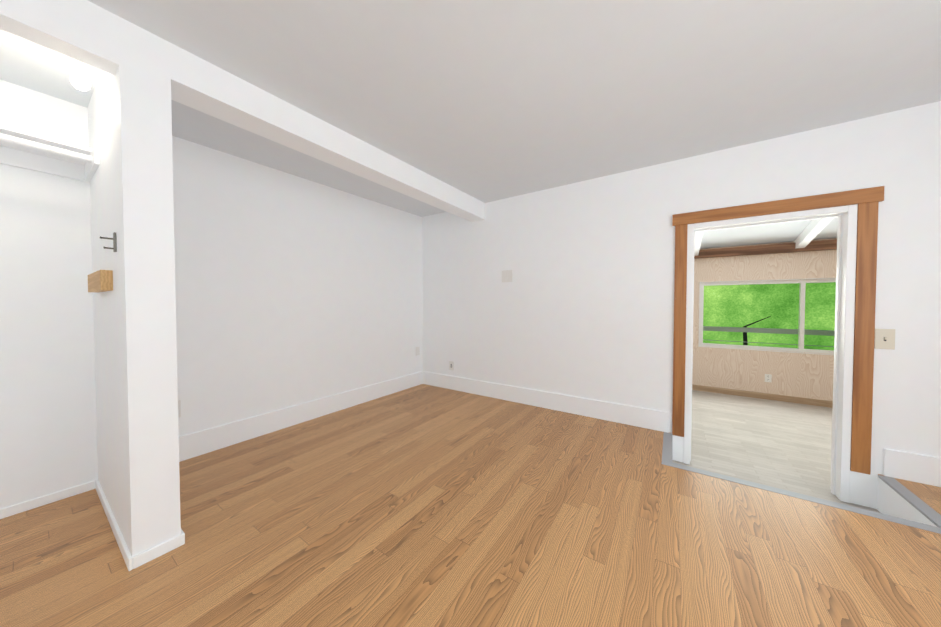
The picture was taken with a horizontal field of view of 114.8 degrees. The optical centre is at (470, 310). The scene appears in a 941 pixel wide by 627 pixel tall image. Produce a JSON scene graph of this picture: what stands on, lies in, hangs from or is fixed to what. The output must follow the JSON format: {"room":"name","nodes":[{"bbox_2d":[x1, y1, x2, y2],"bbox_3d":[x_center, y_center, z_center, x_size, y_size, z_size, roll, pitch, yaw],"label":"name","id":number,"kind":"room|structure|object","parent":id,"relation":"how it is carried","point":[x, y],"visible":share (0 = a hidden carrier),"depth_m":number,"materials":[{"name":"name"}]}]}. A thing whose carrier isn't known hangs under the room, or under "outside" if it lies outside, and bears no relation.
{"room":"empty bedroom","nodes":[
{"label":"empty bedroom","id":0,"kind":"room"},
{"bbox_2d":[0,0,118,75],"bbox_3d":[-1.908,-0.105,0.856,0.110,2.680,1.213,1,2,34],"label":"wall","id":1,"kind":"structure","parent":0,"point":[86,32],"depth_m":1.19,"materials":[{"name":"white paint"}]},
{"bbox_2d":[0,79,422,508],"bbox_3d":[-1.983,-0.146,2.692,0.120,2.680,4.380,1,2,34],"label":"wall","id":2,"kind":"structure","parent":0,"point":[291,290],"depth_m":2.44,"materials":[{"name":"white paint"}]},
{"bbox_2d":[0,481,92,518],"bbox_3d":[-2.641,1.131,1.620,0.013,0.055,0.780,1,2,34],"label":"baseboard","id":3,"kind":"structure","parent":2,"relation":"attached to","point":[5,512],"depth_m":1.78,"materials":[{"name":"white wood"}]},
{"bbox_2d":[0,124,99,181],"bbox_3d":[-2.452,-0.861,1.439,0.479,0.115,0.823,1,2,34],"label":"shelf","id":4,"kind":"object","parent":2,"relation":"attached to","point":[19,148],"visible":1,"depth_m":1.68,"materials":[{"name":"white wood"}]},
{"bbox_2d":[178,400,180,417],"bbox_3d":[-2.217,0.744,2.249,0.007,0.130,0.080,1,2,34],"label":"outlet","id":5,"kind":"object","parent":2,"relation":"attached to","point":[179,408],"visible":0.17,"depth_m":2.27,"materials":[{"name":"white plastic"}]},
{"bbox_2d":[179,371,422,461],"bbox_3d":[-1.521,1.026,3.282,0.019,0.190,2.880,1,2,34],"label":"baseboard","id":6,"kind":"structure","parent":2,"relation":"attached to","point":[191,445],"depth_m":2.86,"materials":[{"name":"white wood"}]},
{"bbox_2d":[416,347,419,355],"bbox_3d":[-0.772,0.596,4.401,0.007,0.125,0.075,1,2,34],"label":"outlet","id":7,"kind":"object","parent":2,"relation":"attached to","point":[417,350],"visible":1,"depth_m":4.39,"materials":[{"name":"white plastic"}]},
{"bbox_2d":[170,43,484,221],"bbox_3d":[-0.709,-1.312,2.699,0.200,0.350,2.905,1,2,34],"label":"header beam","id":8,"kind":"structure","parent":0,"point":[202,85],"depth_m":1.96,"materials":[{"name":"white paint"}]},
{"bbox_2d":[0,384,940,626],"bbox_3d":[0.337,1.197,1.226,5.400,0.060,4.280,1,2,34],"label":"floor","id":9,"kind":"structure","parent":0,"point":[423,505],"depth_m":1.51,"materials":[{"name":"laminate"}]},
{"bbox_2d":[88,16,180,556],"bbox_3d":[-1.928,-0.124,1.697,1.080,2.680,0.162,1,2,34],"label":"wall pier","id":10,"kind":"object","parent":9,"relation":"on","point":[131,198],"visible":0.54,"depth_m":1.41,"materials":[{"name":"white paint"}]},
{"bbox_2d":[88,270,112,292],"bbox_3d":[-2.001,-0.152,1.624,0.500,0.100,0.040,1,2,34],"label":"cleat","id":11,"kind":"object","parent":10,"relation":"attached to","point":[100,281],"visible":1,"depth_m":1.50,"materials":[{"name":"brown wood"}]},
{"bbox_2d":[100,232,116,251],"bbox_3d":[-1.698,-0.322,1.411,0.025,0.090,0.050,1,2,34],"label":"hook","id":12,"kind":"object","parent":10,"relation":"attached to","point":[114,239],"visible":1,"depth_m":1.42,"materials":[{"name":"silver metal"}]},
{"bbox_2d":[93,479,137,570],"bbox_3d":[-1.970,1.130,1.650,1.093,0.055,0.017,1,2,34],"label":"baseboard","id":13,"kind":"structure","parent":10,"relation":"attached to","point":[131,562],"depth_m":1.52,"materials":[{"name":"white wood"}]},
{"bbox_2d":[0,0,940,216],"bbox_3d":[0.343,-1.354,1.195,5.620,0.215,4.530,1,2,34],"label":"ceiling","id":14,"kind":"structure","parent":0,"point":[485,101],"depth_m":1.67,"materials":[{"name":"white paint"}]},
{"bbox_2d":[70,58,89,72],"bbox_3d":[-1.931,-1.232,1.488,0.100,0.085,0.100,1,2,34],"label":"socket","id":15,"kind":"object","parent":14,"relation":"attached to","point":[80,65],"visible":0.35,"depth_m":1.47,"materials":[{"name":"white"}]},
{"bbox_2d":[70,68,89,90],"bbox_3d":[-1.931,-1.142,1.490,0.062,0.095,0.062,1,2,34],"label":"lamp","id":16,"kind":"object","parent":15,"relation":"attached to","point":[79,80],"visible":1,"depth_m":1.48,"materials":[{"name":"white"}]},
{"bbox_2d":[422,101,940,508],"bbox_3d":[1.562,-0.029,3.045,5.620,2.930,0.150,1,2,34],"label":"wall","id":17,"kind":"structure","parent":0,"point":[581,304],"depth_m":2.88,"materials":[{"name":"white paint"}]},
{"bbox_2d":[449,361,453,369],"bbox_3d":[-0.267,0.770,4.195,0.075,0.125,0.007,1,2,34],"label":"outlet","id":18,"kind":"object","parent":17,"relation":"attached to","point":[451,365],"visible":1,"depth_m":4.19,"materials":[{"name":"white plastic"}]},
{"bbox_2d":[502,270,511,281],"bbox_3d":[0.447,-0.418,3.689,0.145,0.145,0.007,1,2,34],"label":"electrical outlet plate","id":19,"kind":"object","parent":17,"relation":"attached to","point":[506,275],"visible":1,"depth_m":3.68,"materials":[{"name":"white plastic"}]},
{"bbox_2d":[423,371,668,432],"bbox_3d":[0.559,1.018,3.640,3.075,0.190,0.016,1,2,34],"label":"baseboard","id":20,"kind":"structure","parent":17,"relation":"attached to","point":[652,419],"depth_m":3.34,"materials":[{"name":"white wood"}]},
{"bbox_2d":[672,201,878,502],"bbox_3d":[2.380,0.314,2.494,1.160,2.150,0.174,1,2,34],"label":"door frame","id":21,"kind":"structure","parent":17,"relation":"attached to","point":[846,215],"depth_m":2.19,"materials":[{"name":"white wood"}]},
{"bbox_2d":[672,186,884,225],"bbox_3d":[2.336,-0.810,2.403,1.204,0.100,0.024,1,2,34],"label":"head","id":22,"kind":"structure","parent":17,"relation":"attached to","point":[857,196],"depth_m":2.33},
{"bbox_2d":[874,329,894,349],"bbox_3d":[2.862,0.198,2.078,0.088,0.140,0.016,1,2,34],"label":"switch plate","id":23,"kind":"object","parent":17,"relation":"attached to","point":[884,338],"visible":1,"depth_m":2.08,"materials":[{"name":"beige plastic"}]},
{"bbox_2d":[883,448,940,486],"bbox_3d":[3.318,1.059,1.791,1.080,0.190,0.016,1,2,34],"label":"baseboard","id":24,"kind":"structure","parent":17,"relation":"attached to","point":[915,467],"depth_m":2.02,"materials":[{"name":"white wood"}]},
{"bbox_2d":[692,238,836,400],"bbox_3d":[4.191,0.182,4.797,4.800,2.430,0.120,1,2,34],"label":"wall","id":25,"kind":"structure","parent":0,"point":[802,375],"depth_m":4.56,"materials":[{"name":"brown wood"}]},
{"bbox_2d":[692,384,832,407],"bbox_3d":[4.152,1.293,4.764,4.800,0.090,0.020,1,2,34],"label":"baseboard","id":26,"kind":"structure","parent":25,"relation":"attached to","point":[798,400],"depth_m":4.55,"materials":[{"name":"brown wood"}]},
{"bbox_2d":[694,239,836,258],"bbox_3d":[4.171,-0.917,4.743,4.800,0.130,0.190,1,2,34],"label":"beam","id":27,"kind":"structure","parent":25,"relation":"attached to","point":[777,248],"depth_m":4.48,"materials":[{"name":"brown wood"}]},
{"bbox_2d":[698,278,835,354],"bbox_3d":[4.478,0.077,4.579,1.607,1.074,0.089,1,2,34],"label":"window","id":28,"kind":"structure","parent":25,"relation":"in","point":[801,326],"depth_m":4.48,"materials":[{"name":"white metal"}]},
{"bbox_2d":[765,374,771,381],"bbox_3d":[4.488,1.023,4.540,0.075,0.120,0.007,1,2,34],"label":"outlet","id":29,"kind":"object","parent":25,"relation":"attached to","point":[768,377],"visible":1,"depth_m":4.54,"materials":[{"name":"white plastic"}]},
{"bbox_2d":[700,217,837,248],"bbox_3d":[3.411,-1.312,3.600,5.000,0.710,2.920,1,2,34],"label":"ceiling slope","id":30,"kind":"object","parent":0,"point":[774,233],"depth_m":4.29,"materials":[{"name":"white paint"}]},
{"bbox_2d":[694,232,702,255],"bbox_3d":[2.956,-1.236,3.847,0.090,0.754,2.780,1,2,34],"label":"beam","id":31,"kind":"structure","parent":30,"relation":"attached to","point":[698,235],"depth_m":4.47,"materials":[{"name":"white wood"}]},
{"bbox_2d":[794,218,832,248],"bbox_3d":[3.952,-1.221,3.179,0.090,0.754,2.780,1,2,34],"label":"beam","id":32,"kind":"structure","parent":30,"relation":"attached to","point":[813,229],"depth_m":3.89,"materials":[{"name":"white wood"}]},
{"bbox_2d":[673,390,879,512],"bbox_3d":[3.166,1.401,3.296,4.800,0.060,3.560,1,2,34],"label":"floor","id":33,"kind":"structure","parent":0,"point":[787,446],"depth_m":3.13,"materials":[{"name":"beige wood"}]},
{"bbox_2d":[877,477,936,526],"bbox_3d":[2.176,1.277,2.180,1.245,0.238,0.650,1,2,34],"label":"wall","id":34,"kind":"structure","parent":0,"point":[891,501],"depth_m":1.94,"materials":[{"name":"white paint"}]},
{"bbox_2d":[662,432,940,533],"bbox_3d":[2.160,1.151,2.153,1.325,0.014,0.670,1,2,34],"label":"trim","id":35,"kind":"structure","parent":34,"relation":"attached to","point":[933,516],"depth_m":1.87,"materials":[{"name":"grey"}]},
{"label":"outside","id":36,"kind":"structure","parent":0,"visible":0},
{"bbox_2d":[703,282,835,349],"bbox_3d":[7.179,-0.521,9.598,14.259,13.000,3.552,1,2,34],"label":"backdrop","id":37,"kind":"structure","parent":36,"point":[733,305],"depth_m":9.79,"materials":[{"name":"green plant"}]},
{"bbox_3d":[4.370,1.422,5.451,8.000,0.100,1.120,1,2,34],"label":"floor","id":38,"kind":"structure","parent":36,"visible":0},
{"bbox_2d":[703,326,834,346],"bbox_3d":[4.552,0.836,5.737,8.030,1.060,0.100,1,2,34],"label":"railing","id":39,"kind":"object","parent":38,"relation":"on","point":[775,330],"visible":0.06,"depth_m":5.25,"materials":[{"name":"grey"}]},
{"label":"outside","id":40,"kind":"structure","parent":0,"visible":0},
{"bbox_2d":[743,316,770,344],"bbox_3d":[7.931,2.579,8.423,0.565,4.861,0.195,1,1,31],"label":"trunk","id":41,"kind":"object","parent":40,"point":[745,341],"visible":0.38,"depth_m":8.40,"materials":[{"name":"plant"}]}
]}

